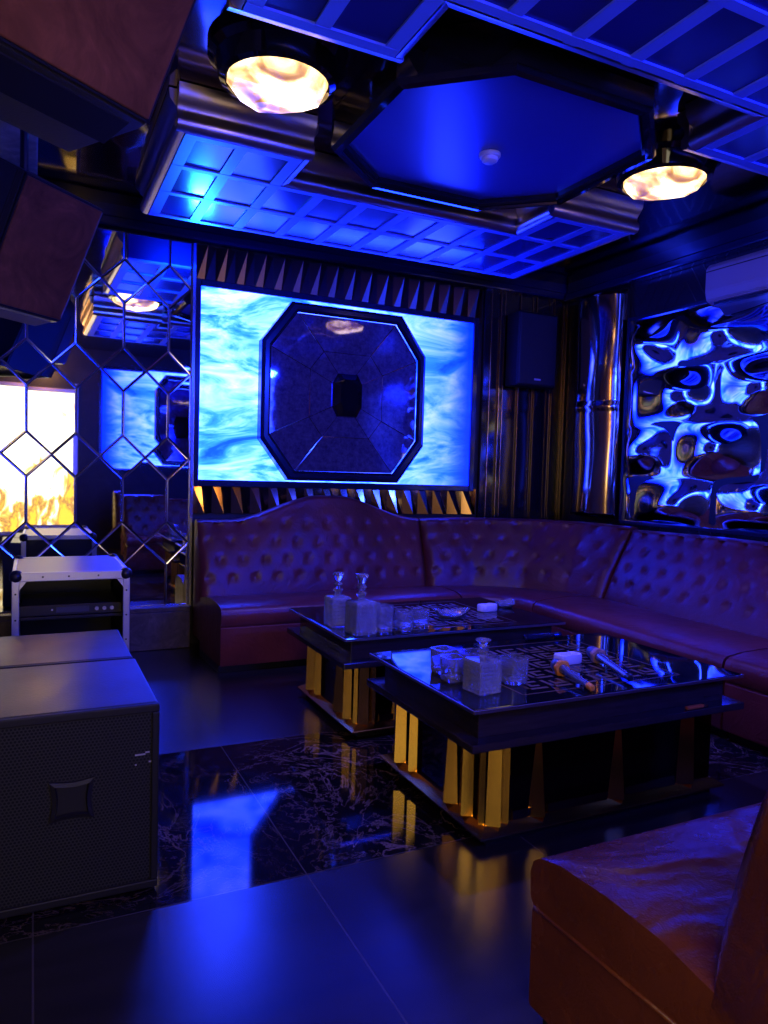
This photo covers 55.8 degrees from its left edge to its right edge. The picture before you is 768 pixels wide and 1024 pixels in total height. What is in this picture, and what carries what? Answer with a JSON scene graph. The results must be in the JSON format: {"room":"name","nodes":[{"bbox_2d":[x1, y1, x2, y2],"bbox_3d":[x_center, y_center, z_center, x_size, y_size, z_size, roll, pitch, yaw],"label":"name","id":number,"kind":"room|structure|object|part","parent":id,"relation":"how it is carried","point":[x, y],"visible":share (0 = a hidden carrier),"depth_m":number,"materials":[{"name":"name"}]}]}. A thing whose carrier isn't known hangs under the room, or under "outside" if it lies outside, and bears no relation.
{"room":"entertainment venue","nodes":[
{"label":"entertainment venue","id":0,"kind":"room"},
{"bbox_2d":[98,227,483,642],"bbox_3d":[-0.610,-0.562,5.801,5.160,3.100,0.100,0,3,-26],"label":"wall","id":1,"kind":"structure","parent":0,"point":[193,639],"depth_m":5.98,"materials":[{"name":"black paint"}]},
{"bbox_2d":[0,120,37,174],"bbox_3d":[-2.180,-2.047,3.965,0.520,0.040,1.460,0,3,-26],"label":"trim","id":2,"kind":"structure","parent":1,"relation":"attached to","point":[9,134],"depth_m":4.02,"materials":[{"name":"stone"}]},
{"bbox_2d":[0,606,189,651],"bbox_3d":[-2.139,0.836,5.023,1.540,0.300,0.130,0,3,-26],"label":"baseboard","id":3,"kind":"structure","parent":1,"relation":"attached to","point":[156,628],"depth_m":5.20,"materials":[{"name":"stone"}]},
{"bbox_2d":[0,228,196,614],"bbox_3d":[-2.093,-0.627,4.973,1.548,2.632,0.070,0,3,-26],"label":"wall mirror","id":4,"kind":"object","parent":1,"relation":"attached to","point":[97,403],"visible":0.88,"depth_m":5.03,"materials":[{"name":"white mirror"}]},
{"bbox_2d":[84,199,567,301],"bbox_3d":[-0.524,-2.029,5.637,4.960,0.150,0.100,0,3,-26],"label":"trim","id":5,"kind":"structure","parent":1,"relation":"attached to","point":[118,217],"depth_m":5.59,"materials":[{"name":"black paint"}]},
{"bbox_2d":[193,486,475,513],"bbox_3d":[-0.294,-0.096,5.879,2.480,0.220,0.050,0,3,-26],"label":"trim","id":6,"kind":"structure","parent":1,"relation":"attached to","point":[206,499],"depth_m":5.81,"materials":[{"name":"brown metal"}]},
{"bbox_2d":[193,278,478,490],"bbox_3d":[-0.301,-0.941,5.843,2.450,1.510,0.050,0,3,-26],"label":"wall panel","id":7,"kind":"object","parent":1,"relation":"attached to","point":[232,319],"visible":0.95,"depth_m":5.54,"materials":[{"name":"blue stone"}]},
{"bbox_2d":[257,301,425,482],"bbox_3d":[-0.301,-0.922,5.763,1.400,1.360,0.145,0,3,-26],"label":"wall mirror","id":8,"kind":"object","parent":7,"relation":"attached to","point":[338,397],"visible":1,"depth_m":5.71,"materials":[{"name":"black mirror"}]},
{"bbox_2d":[197,245,482,322],"bbox_3d":[-0.245,-1.798,5.793,2.480,0.270,0.050,0,3,-26],"label":"trim","id":9,"kind":"structure","parent":1,"relation":"attached to","point":[228,265],"depth_m":5.72,"materials":[{"name":"brown metal"}]},
{"bbox_2d":[476,289,567,519],"bbox_3d":[1.252,-0.630,6.617,0.900,2.660,0.048,0,3,-26],"label":"wall panel","id":10,"kind":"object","parent":1,"relation":"attached to","point":[520,439],"depth_m":6.58,"materials":[{"name":"brown metal"}]},
{"bbox_2d":[505,310,557,389],"bbox_3d":[1.312,-1.431,6.452,0.420,0.640,0.208,0,3,-26],"label":"wall speaker","id":11,"kind":"object","parent":1,"relation":"attached to","point":[531,336],"visible":1,"depth_m":6.36,"materials":[{"name":"black paint"}]},
{"bbox_2d":[518,312,556,385],"bbox_3d":[1.353,-1.426,6.368,0.392,0.610,0.014,0,3,-26],"label":"grille","id":12,"kind":"object","parent":11,"relation":"attached to","point":[537,332],"depth_m":6.35,"materials":[{"name":"black"}]},
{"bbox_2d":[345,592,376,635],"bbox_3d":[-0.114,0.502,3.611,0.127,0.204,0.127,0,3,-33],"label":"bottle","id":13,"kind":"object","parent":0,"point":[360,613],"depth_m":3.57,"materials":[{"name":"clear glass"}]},
{"bbox_2d":[0,643,767,1023],"bbox_3d":[0.761,1.224,2.958,5.160,0.100,6.610,0,3,-26],"label":"floor","id":14,"kind":"structure","parent":0,"point":[302,878],"depth_m":2.25,"materials":[{"name":"tile"}]},
{"bbox_2d":[0,630,132,668],"bbox_3d":[-1.327,0.826,2.867,0.570,0.585,0.533,0,3,-26],"label":"subwoofer","id":15,"kind":"object","parent":14,"relation":"on","point":[104,645],"visible":0.08,"depth_m":2.84,"materials":[{"name":"grey wood"}]},
{"bbox_2d":[9,553,132,649],"bbox_3d":[-1.744,0.658,4.017,0.580,0.779,0.728,0,3,-26],"label":"flight case","id":16,"kind":"object","parent":14,"relation":"on","point":[29,575],"visible":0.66,"depth_m":4.05,"materials":[{"name":"silver metal"}]},
{"bbox_2d":[19,603,121,620],"bbox_3d":[-1.716,0.531,3.961,0.503,0.016,0.450,0,3,-26],"label":"shelf","id":17,"kind":"object","parent":16,"relation":"in","point":[69,616],"visible":0.23,"depth_m":3.76,"materials":[{"name":"black metal"}]},
{"bbox_2d":[19,590,121,616],"bbox_3d":[-1.706,0.495,3.940,0.489,0.055,0.412,0,3,-26],"label":"amplifier","id":18,"kind":"object","parent":17,"relation":"on","point":[62,603],"visible":1,"depth_m":3.83,"materials":[{"name":"black metal"}]},
{"bbox_3d":[-1.623,0.506,3.769,0.489,0.051,0.006,0,3,-26],"label":"plate","id":19,"kind":"part","parent":18,"relation":"part of","materials":[{"name":"grey metal"}]},
{"bbox_2d":[0,659,159,918],"bbox_3d":[-1.075,0.859,2.363,0.570,0.585,0.588,0,3,-26],"label":"subwoofer","id":20,"kind":"object","parent":14,"relation":"on","point":[79,742],"visible":1,"depth_m":2.15,"materials":[{"name":"grey"}]},
{"bbox_3d":[-0.913,0.843,2.121,0.124,0.124,0.013,0,3,-26],"label":"emblem plate","id":21,"kind":"part","parent":20,"relation":"part of","materials":[{"name":"black paint"}]},
{"bbox_2d":[193,495,460,672],"bbox_3d":[-0.408,0.455,5.328,1.802,1.130,0.804,0,3,-26],"label":"sofa section","id":22,"kind":"object","parent":14,"relation":"on","point":[249,571],"visible":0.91,"depth_m":5.29,"materials":[{"name":"leather"}]},
{"bbox_2d":[200,586,460,626],"bbox_3d":[-0.357,0.650,5.221,1.802,0.143,0.544,0,3,-26],"label":"seat cushion","id":23,"kind":"object","parent":22,"relation":"on","point":[259,606],"depth_m":4.96,"materials":[{"name":"leather"}]},
{"bbox_2d":[287,597,565,736],"bbox_3d":[0.223,0.842,4.164,1.350,0.511,0.870,0,3,-26],"label":"coffee table","id":24,"kind":"object","parent":14,"relation":"on","point":[339,667],"visible":0.49,"depth_m":3.79,"materials":[{"name":"black"}]},
{"bbox_2d":[324,572,351,627],"bbox_3d":[-0.240,0.451,3.781,0.119,0.280,0.119,0,3,-26],"label":"decanter","id":25,"kind":"object","parent":24,"relation":"on","point":[334,605],"visible":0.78,"depth_m":3.74,"materials":[{"name":"clear glass"}]},
{"bbox_2d":[345,573,376,635],"bbox_3d":[-0.112,0.455,3.609,0.127,0.298,0.127,0,3,-33],"label":"decanter","id":26,"kind":"object","parent":24,"relation":"on","point":[360,613],"visible":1,"depth_m":3.57,"materials":[{"name":"clear glass"}]},
{"bbox_2d":[377,603,393,632],"bbox_3d":[-0.007,0.537,3.677,0.087,0.132,0.087,0,3,-32],"label":"glass","id":27,"kind":"object","parent":24,"relation":"on","point":[385,611],"visible":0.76,"depth_m":3.64,"materials":[{"name":"clear glass"}]},
{"bbox_3d":[0.337,1.036,3.823,0.810,0.032,0.007,0,3,-26],"label":"bay sill","id":28,"kind":"part","parent":24,"relation":"part of","materials":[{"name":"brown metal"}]},
{"bbox_2d":[394,609,413,630],"bbox_3d":[0.103,0.556,3.726,0.083,0.097,0.083,0,3,-26],"label":"glass","id":29,"kind":"object","parent":24,"relation":"on","point":[404,618],"visible":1,"depth_m":3.69,"materials":[{"name":"clear glass"}]},
{"bbox_2d":[410,607,429,627],"bbox_3d":[0.189,0.556,3.823,0.079,0.092,0.079,-1,4,-37],"label":"glass","id":30,"kind":"object","parent":24,"relation":"on","point":[421,614],"visible":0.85,"depth_m":3.79,"materials":[{"name":"clear glass"}]},
{"bbox_3d":[0.230,0.595,4.151,1.326,0.014,0.846,0,3,-26],"label":"glass","id":31,"kind":"part","parent":24,"relation":"part of","materials":[{"name":"black glass"}]},
{"bbox_3d":[0.230,0.596,4.151,1.338,0.011,0.858,0,3,-26],"label":"edge trim","id":32,"kind":"part","parent":24,"relation":"part of","materials":[{"name":"black metal"}]},
{"bbox_2d":[433,607,469,618],"bbox_3d":[0.380,0.567,4.072,0.187,0.056,0.163,3,3,21],"label":"ashtray","id":33,"kind":"object","parent":24,"relation":"on","point":[458,613],"visible":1,"depth_m":4.04,"materials":[{"name":"clear glass"}]},
{"bbox_2d":[477,603,496,611],"bbox_3d":[0.615,0.569,4.320,0.128,0.040,0.070,-1,4,-37],"label":"dish","id":34,"kind":"object","parent":24,"relation":"on","point":[484,607],"visible":1,"depth_m":4.29,"materials":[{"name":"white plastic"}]},
{"bbox_2d":[494,598,514,607],"bbox_3d":[0.742,0.563,4.470,0.130,0.045,0.150,2,3,9],"label":"ashtray","id":35,"kind":"object","parent":24,"relation":"on","point":[507,603],"visible":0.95,"depth_m":4.42,"materials":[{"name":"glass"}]},
{"bbox_2d":[418,517,638,611],"bbox_3d":[1.128,0.551,5.869,1.405,0.970,1.180,0,3,-26],"label":"sofa section","id":36,"kind":"object","parent":14,"relation":"on","point":[526,561],"visible":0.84,"depth_m":5.89,"materials":[{"name":"leather"}]},
{"bbox_2d":[438,586,597,611],"bbox_3d":[1.020,0.667,5.679,1.045,0.143,0.920,0,3,-26],"label":"seat cushion","id":37,"kind":"object","parent":36,"relation":"on","point":[525,597],"depth_m":5.49,"materials":[{"name":"leather"}]},
{"bbox_2d":[367,632,743,843],"bbox_3d":[0.715,0.907,3.149,1.350,0.511,0.870,0,3,-26],"label":"coffee table","id":38,"kind":"object","parent":14,"relation":"on","point":[549,751],"visible":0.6,"depth_m":2.82,"materials":[{"name":"black"}]},
{"bbox_2d":[430,645,456,673],"bbox_3d":[0.240,0.600,2.938,0.083,0.097,0.083,-1,4,-37],"label":"glass","id":39,"kind":"object","parent":38,"relation":"on","point":[436,651],"visible":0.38,"depth_m":2.92,"materials":[{"name":"clear glass"}]},
{"bbox_2d":[440,653,464,682],"bbox_3d":[0.268,0.609,2.824,0.079,0.092,0.079,0,3,-32],"label":"glass","id":40,"kind":"object","parent":38,"relation":"on","point":[451,665],"visible":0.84,"depth_m":2.79,"materials":[{"name":"clear glass"}]},
{"bbox_2d":[457,648,478,656],"bbox_3d":[0.343,0.604,2.910,0.083,0.097,0.083,0,3,-26],"label":"glass","id":41,"kind":"object","parent":38,"relation":"on","point":[466,652],"visible":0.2,"depth_m":2.93,"materials":[{"name":"clear glass"}]},
{"bbox_2d":[463,637,501,695],"bbox_3d":[0.366,0.567,2.691,0.111,0.195,0.111,0,3,-32],"label":"decanter","id":42,"kind":"object","parent":38,"relation":"on","point":[482,673],"visible":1,"depth_m":2.66,"materials":[{"name":"clear glass"}]},
{"bbox_2d":[474,653,499,659],"bbox_3d":[0.402,0.610,2.833,0.083,0.097,0.083,-1,4,-40],"label":"glass","id":43,"kind":"object","parent":38,"relation":"on","point":[488,654],"visible":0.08,"depth_m":2.85,"materials":[{"name":"clear glass"}]},
{"bbox_2d":[500,653,528,685],"bbox_3d":[0.505,0.611,2.816,0.087,0.101,0.087,0,3,-32],"label":"glass","id":44,"kind":"object","parent":38,"relation":"on","point":[514,665],"visible":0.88,"depth_m":2.79,"materials":[{"name":"clear glass"}]},
{"bbox_2d":[523,631,561,640],"bbox_3d":[0.785,0.615,3.590,0.230,0.031,0.031,0,3,-27],"label":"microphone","id":45,"kind":"object","parent":38,"relation":"on","point":[538,636],"visible":1,"depth_m":3.57,"materials":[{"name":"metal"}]},
{"bbox_3d":[0.722,0.660,3.136,1.326,0.014,0.846,0,3,-26],"label":"glass","id":46,"kind":"part","parent":38,"relation":"part of","materials":[{"name":"black glass"}]},
{"bbox_3d":[0.722,0.662,3.136,1.338,0.011,0.858,0,3,-26],"label":"edge trim","id":47,"kind":"part","parent":38,"relation":"part of","materials":[{"name":"black metal"}]},
{"bbox_2d":[554,651,581,664],"bbox_3d":[0.796,0.634,3.143,0.128,0.040,0.070,0,3,-32],"label":"dish","id":48,"kind":"object","parent":38,"relation":"on","point":[572,657],"visible":0.87,"depth_m":3.12,"materials":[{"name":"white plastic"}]},
{"bbox_2d":[550,659,594,690],"bbox_3d":[0.732,0.635,2.846,0.070,0.068,0.295,1,3,-11],"label":"microphone","id":49,"kind":"object","parent":38,"relation":"on","point":[561,668],"visible":1,"depth_m":2.87,"materials":[{"name":"gold"}]},
{"bbox_2d":[550,659,559,670],"bbox_3d":[0.706,0.626,2.959,0.055,0.054,0.063,0,3,-26],"label":"grille","id":50,"kind":"object","parent":49,"relation":"attached to","point":[555,663],"depth_m":2.92,"materials":[{"name":"grey"}]},
{"bbox_3d":[0.742,0.639,2.825,0.041,0.046,0.190,1,3,-14],"label":"handle","id":51,"kind":"part","parent":49,"relation":"part of","materials":[{"name":"grey metal"}]},
{"bbox_3d":[0.829,1.102,2.808,0.810,0.032,0.007,0,3,-26],"label":"bay sill","id":52,"kind":"part","parent":38,"relation":"part of","materials":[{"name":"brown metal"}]},
{"bbox_2d":[586,646,633,681],"bbox_3d":[0.943,0.629,3.041,0.068,0.070,0.388,1,3,-9],"label":"microphone","id":53,"kind":"object","parent":38,"relation":"on","point":[597,655],"visible":1,"depth_m":3.07,"materials":[{"name":"grey metal"}]},
{"bbox_2d":[586,646,596,657],"bbox_3d":[0.920,0.619,3.193,0.055,0.055,0.079,1,3,-9],"label":"grille","id":54,"kind":"object","parent":53,"relation":"attached to","point":[591,651],"depth_m":3.15,"materials":[{"name":"grey"}]},
{"bbox_3d":[0.950,0.634,3.007,0.042,0.047,0.259,1,3,-10],"label":"handle","id":55,"kind":"part","parent":53,"relation":"part of","materials":[{"name":"grey metal"}]},
{"bbox_2d":[685,703,707,709],"bbox_3d":[1.269,0.789,2.943,0.118,0.014,0.018,0,3,-26],"label":"lighter","id":56,"kind":"object","parent":38,"relation":"on","point":[696,706],"visible":1,"depth_m":2.93,"materials":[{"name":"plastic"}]},
{"bbox_2d":[529,788,767,1023],"bbox_3d":[1.447,0.773,1.782,2.035,0.960,0.852,0,3,-26],"label":"sofa","id":57,"kind":"object","parent":14,"relation":"on","point":[669,924],"visible":1,"depth_m":1.52,"materials":[{"name":"leather"}]},
{"bbox_3d":[1.562,0.737,1.569,2.015,0.860,0.375,0,3,-26],"label":"backrest","id":58,"kind":"part","parent":57,"relation":"part of","materials":[{"name":"leather"}]},
{"bbox_2d":[533,530,767,737],"bbox_3d":[1.859,0.644,4.682,1.124,0.947,1.680,0,3,-26],"label":"sofa section","id":59,"kind":"object","parent":14,"relation":"on","point":[701,598],"visible":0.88,"depth_m":4.70,"materials":[{"name":"leather"}]},
{"bbox_2d":[533,596,767,668],"bbox_3d":[1.698,0.741,4.601,0.764,0.143,1.663,0,3,-26],"label":"seat cushion","id":60,"kind":"object","parent":59,"relation":"on","point":[697,636],"depth_m":4.45,"materials":[{"name":"leather"}]},
{"bbox_3d":[2.159,0.596,4.825,0.460,0.847,1.680,0,3,-26],"label":"backrest","id":61,"kind":"part","parent":59,"relation":"part of","materials":[{"name":"leather"}]},
{"bbox_2d":[722,649,767,753],"bbox_3d":[2.472,0.734,3.418,1.124,0.930,1.105,0,3,-26],"label":"sofa section","id":62,"kind":"object","parent":14,"relation":"on","point":[748,726],"visible":0.96,"depth_m":3.57,"materials":[{"name":"leather"}]},
{"bbox_2d":[724,649,767,693],"bbox_3d":[2.285,0.822,3.333,0.714,0.143,1.105,0,3,-26],"label":"seat cushion","id":63,"kind":"object","parent":62,"relation":"on","point":[753,665],"depth_m":3.58,"materials":[{"name":"leather"}]},
{"bbox_2d":[38,0,767,284],"bbox_3d":[0.853,-1.970,2.796,5.160,0.100,6.610,0,3,-26],"label":"ceiling","id":64,"kind":"structure","parent":0,"point":[107,172],"depth_m":4.39,"materials":[{"name":"paint"},{"name":"plasterboard"}]},
{"bbox_2d":[0,129,103,325],"bbox_3d":[-1.746,-1.435,3.460,0.500,1.097,0.480,31,12,16],"label":"speaker","id":65,"kind":"object","parent":64,"relation":"hanging from","point":[47,231],"visible":0.95,"depth_m":3.39},
{"bbox_3d":[-1.702,-1.739,3.431,0.033,0.563,0.033,4,4,43],"label":"ceiling rod","id":66,"kind":"part","parent":65,"relation":"part of","materials":[{"name":"black metal"}]},
{"bbox_3d":[-1.810,-0.952,3.503,0.107,0.020,0.413,3,3,20],"label":"rating plate","id":67,"kind":"part","parent":65,"relation":"part of","materials":[{"name":"black"}]},
{"bbox_2d":[0,0,195,151],"bbox_3d":[-0.882,-1.461,1.870,0.330,0.904,0.720,37,19,23],"label":"speaker","id":68,"kind":"object","parent":64,"relation":"hanging from","point":[75,74],"visible":1,"depth_m":2.00},
{"bbox_3d":[-0.962,-1.138,1.926,0.109,0.042,0.619,3,3,29],"label":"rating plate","id":69,"kind":"part","parent":68,"relation":"part of","materials":[{"name":"black paint"}]},
{"bbox_2d":[207,14,347,113],"bbox_3d":[-0.459,-1.881,3.140,0.600,0.189,0.600,0,3,-26],"label":"ceiling lamp","id":70,"kind":"object","parent":64,"relation":"attached to","point":[266,67],"visible":0.96,"depth_m":2.99,"materials":[{"name":"black"}]},
{"bbox_3d":[-0.460,-1.836,3.142,0.432,0.099,0.430,0,3,-26],"label":"lamp shade","id":71,"kind":"part","parent":70,"relation":"part of","materials":[{"name":"beige glass"}]},
{"bbox_2d":[135,81,643,278],"bbox_3d":[0.063,-1.931,4.586,2.960,0.199,1.330,0,3,-26],"label":"ceiling panel","id":72,"kind":"object","parent":64,"relation":"attached to","point":[210,158],"visible":0.92,"depth_m":4.41,"materials":[{"name":"blue"}]},
{"bbox_3d":[-1.250,-1.939,3.994,0.080,0.195,1.250,0,3,-26],"label":"moulding","id":73,"kind":"part","parent":72,"relation":"part of","materials":[{"name":"beige metal"}]},
{"bbox_3d":[-0.659,-1.899,3.543,0.680,0.195,0.080,0,3,-26],"label":"moulding","id":74,"kind":"part","parent":72,"relation":"part of","materials":[{"name":"beige metal"}]},
{"bbox_3d":[-0.456,-1.911,3.896,0.080,0.195,0.380,0,3,-26],"label":"moulding","id":75,"kind":"part","parent":72,"relation":"part of","materials":[{"name":"beige metal"}]},
{"bbox_3d":[0.170,-1.917,4.366,1.620,0.195,0.080,0,3,-26],"label":"moulding","id":76,"kind":"part","parent":72,"relation":"part of","materials":[{"name":"beige metal"}]},
{"bbox_3d":[0.926,-1.905,4.566,0.080,0.195,0.380,0,3,-26],"label":"moulding","id":77,"kind":"part","parent":72,"relation":"part of","materials":[{"name":"beige metal"}]},
{"bbox_3d":[1.341,-1.928,5.250,0.080,0.195,1.250,0,3,-26],"label":"moulding","id":78,"kind":"part","parent":72,"relation":"part of","materials":[{"name":"beige metal"}]},
{"bbox_3d":[1.329,-1.891,4.507,0.680,0.195,0.080,0,3,-26],"label":"moulding","id":79,"kind":"part","parent":72,"relation":"part of","materials":[{"name":"beige metal"}]},
{"bbox_2d":[331,20,657,210],"bbox_3d":[0.544,-1.865,3.594,1.440,0.200,1.380,0,3,-26],"label":"ceiling","id":80,"kind":"structure","parent":64,"relation":"attached to","point":[563,124],"depth_m":3.36,"materials":[{"name":"black"}]},
{"bbox_2d":[479,149,500,164],"bbox_3d":[0.539,-1.802,3.695,0.110,0.045,0.110,0,3,-26],"label":"smoke detector","id":81,"kind":"object","parent":80,"relation":"attached to","point":[489,156],"visible":1,"depth_m":3.66,"materials":[{"name":"white plastic"}]},
{"bbox_2d":[226,0,767,175],"bbox_3d":[1.025,-1.803,2.601,2.960,0.199,1.330,0,3,-26],"label":"ceiling panel","id":82,"kind":"object","parent":64,"relation":"attached to","point":[714,51],"visible":1,"depth_m":2.62,"materials":[{"name":"blue"}]},
{"bbox_3d":[-0.253,-1.806,1.937,0.080,0.195,1.250,0,3,-26],"label":"moulding","id":83,"kind":"part","parent":82,"relation":"part of","materials":[{"name":"beige metal"}]},
{"bbox_3d":[-0.241,-1.843,2.680,0.680,0.195,0.080,0,3,-26],"label":"moulding","id":84,"kind":"part","parent":82,"relation":"part of","materials":[{"name":"beige metal"}]},
{"bbox_3d":[0.162,-1.829,2.621,0.080,0.195,0.380,0,3,-26],"label":"moulding","id":85,"kind":"part","parent":82,"relation":"part of","materials":[{"name":"beige metal"}]},
{"bbox_3d":[0.918,-1.817,2.821,1.620,0.195,0.080,0,3,-26],"label":"moulding","id":86,"kind":"part","parent":82,"relation":"part of","materials":[{"name":"beige metal"}]},
{"bbox_3d":[1.747,-1.835,3.644,0.680,0.195,0.080,0,3,-26],"label":"moulding","id":87,"kind":"part","parent":82,"relation":"part of","materials":[{"name":"beige metal"}]},
{"bbox_3d":[1.544,-1.823,3.291,0.080,0.195,0.380,0,3,-26],"label":"moulding","id":88,"kind":"part","parent":82,"relation":"part of","materials":[{"name":"beige metal"}]},
{"bbox_2d":[613,134,721,200],"bbox_3d":[1.560,-1.868,4.041,0.600,0.189,0.600,0,3,-26],"label":"ceiling lamp","id":89,"kind":"object","parent":64,"relation":"attached to","point":[674,172],"visible":0.76,"depth_m":3.90,"materials":[{"name":"black"}]},
{"bbox_3d":[1.559,-1.823,4.043,0.429,0.098,0.428,0,3,-26],"label":"lamp shade","id":90,"kind":"part","parent":89,"relation":"part of","materials":[{"name":"beige glass"}]},
{"bbox_2d":[559,244,767,541],"bbox_3d":[3.084,-0.363,3.981,0.100,3.100,6.410,0,3,-26],"label":"wall","id":91,"kind":"structure","parent":0,"point":[687,285],"depth_m":5.93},
{"bbox_2d":[570,289,630,518],"bbox_3d":[1.802,-0.908,6.246,0.235,1.915,0.520,0,3,-26],"label":"column","id":92,"kind":"structure","parent":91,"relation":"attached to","point":[598,409],"depth_m":6.09,"materials":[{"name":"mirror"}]},
{"bbox_2d":[564,216,767,302],"bbox_3d":[3.058,-1.823,3.818,0.100,0.170,6.310,0,3,-26],"label":"trim","id":93,"kind":"structure","parent":91,"relation":"attached to","point":[753,234],"depth_m":5.50,"materials":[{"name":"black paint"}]},
{"bbox_2d":[619,298,767,537],"bbox_3d":[2.517,-0.681,4.938,0.088,1.695,2.420,0,3,-26],"label":"decorative wall panel","id":94,"kind":"object","parent":91,"relation":"attached to","point":[695,436],"visible":0.98,"depth_m":5.35,"materials":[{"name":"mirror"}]},
{"bbox_2d":[705,248,767,307],"bbox_3d":[2.538,-1.571,4.768,0.204,0.289,0.860,0,3,-26],"label":"air conditioner","id":95,"kind":"object","parent":91,"relation":"attached to","point":[742,279],"visible":0.99,"depth_m":4.89,"materials":[{"name":"grey plastic"}]},
{"bbox_2d":[714,290,767,305],"bbox_3d":[2.489,-1.439,4.753,0.046,0.024,0.740,0,3,-26],"label":"outlet","id":96,"kind":"object","parent":95,"relation":"attached to","point":[741,295],"depth_m":4.90,"materials":[{"name":"white plastic"}]}
]}

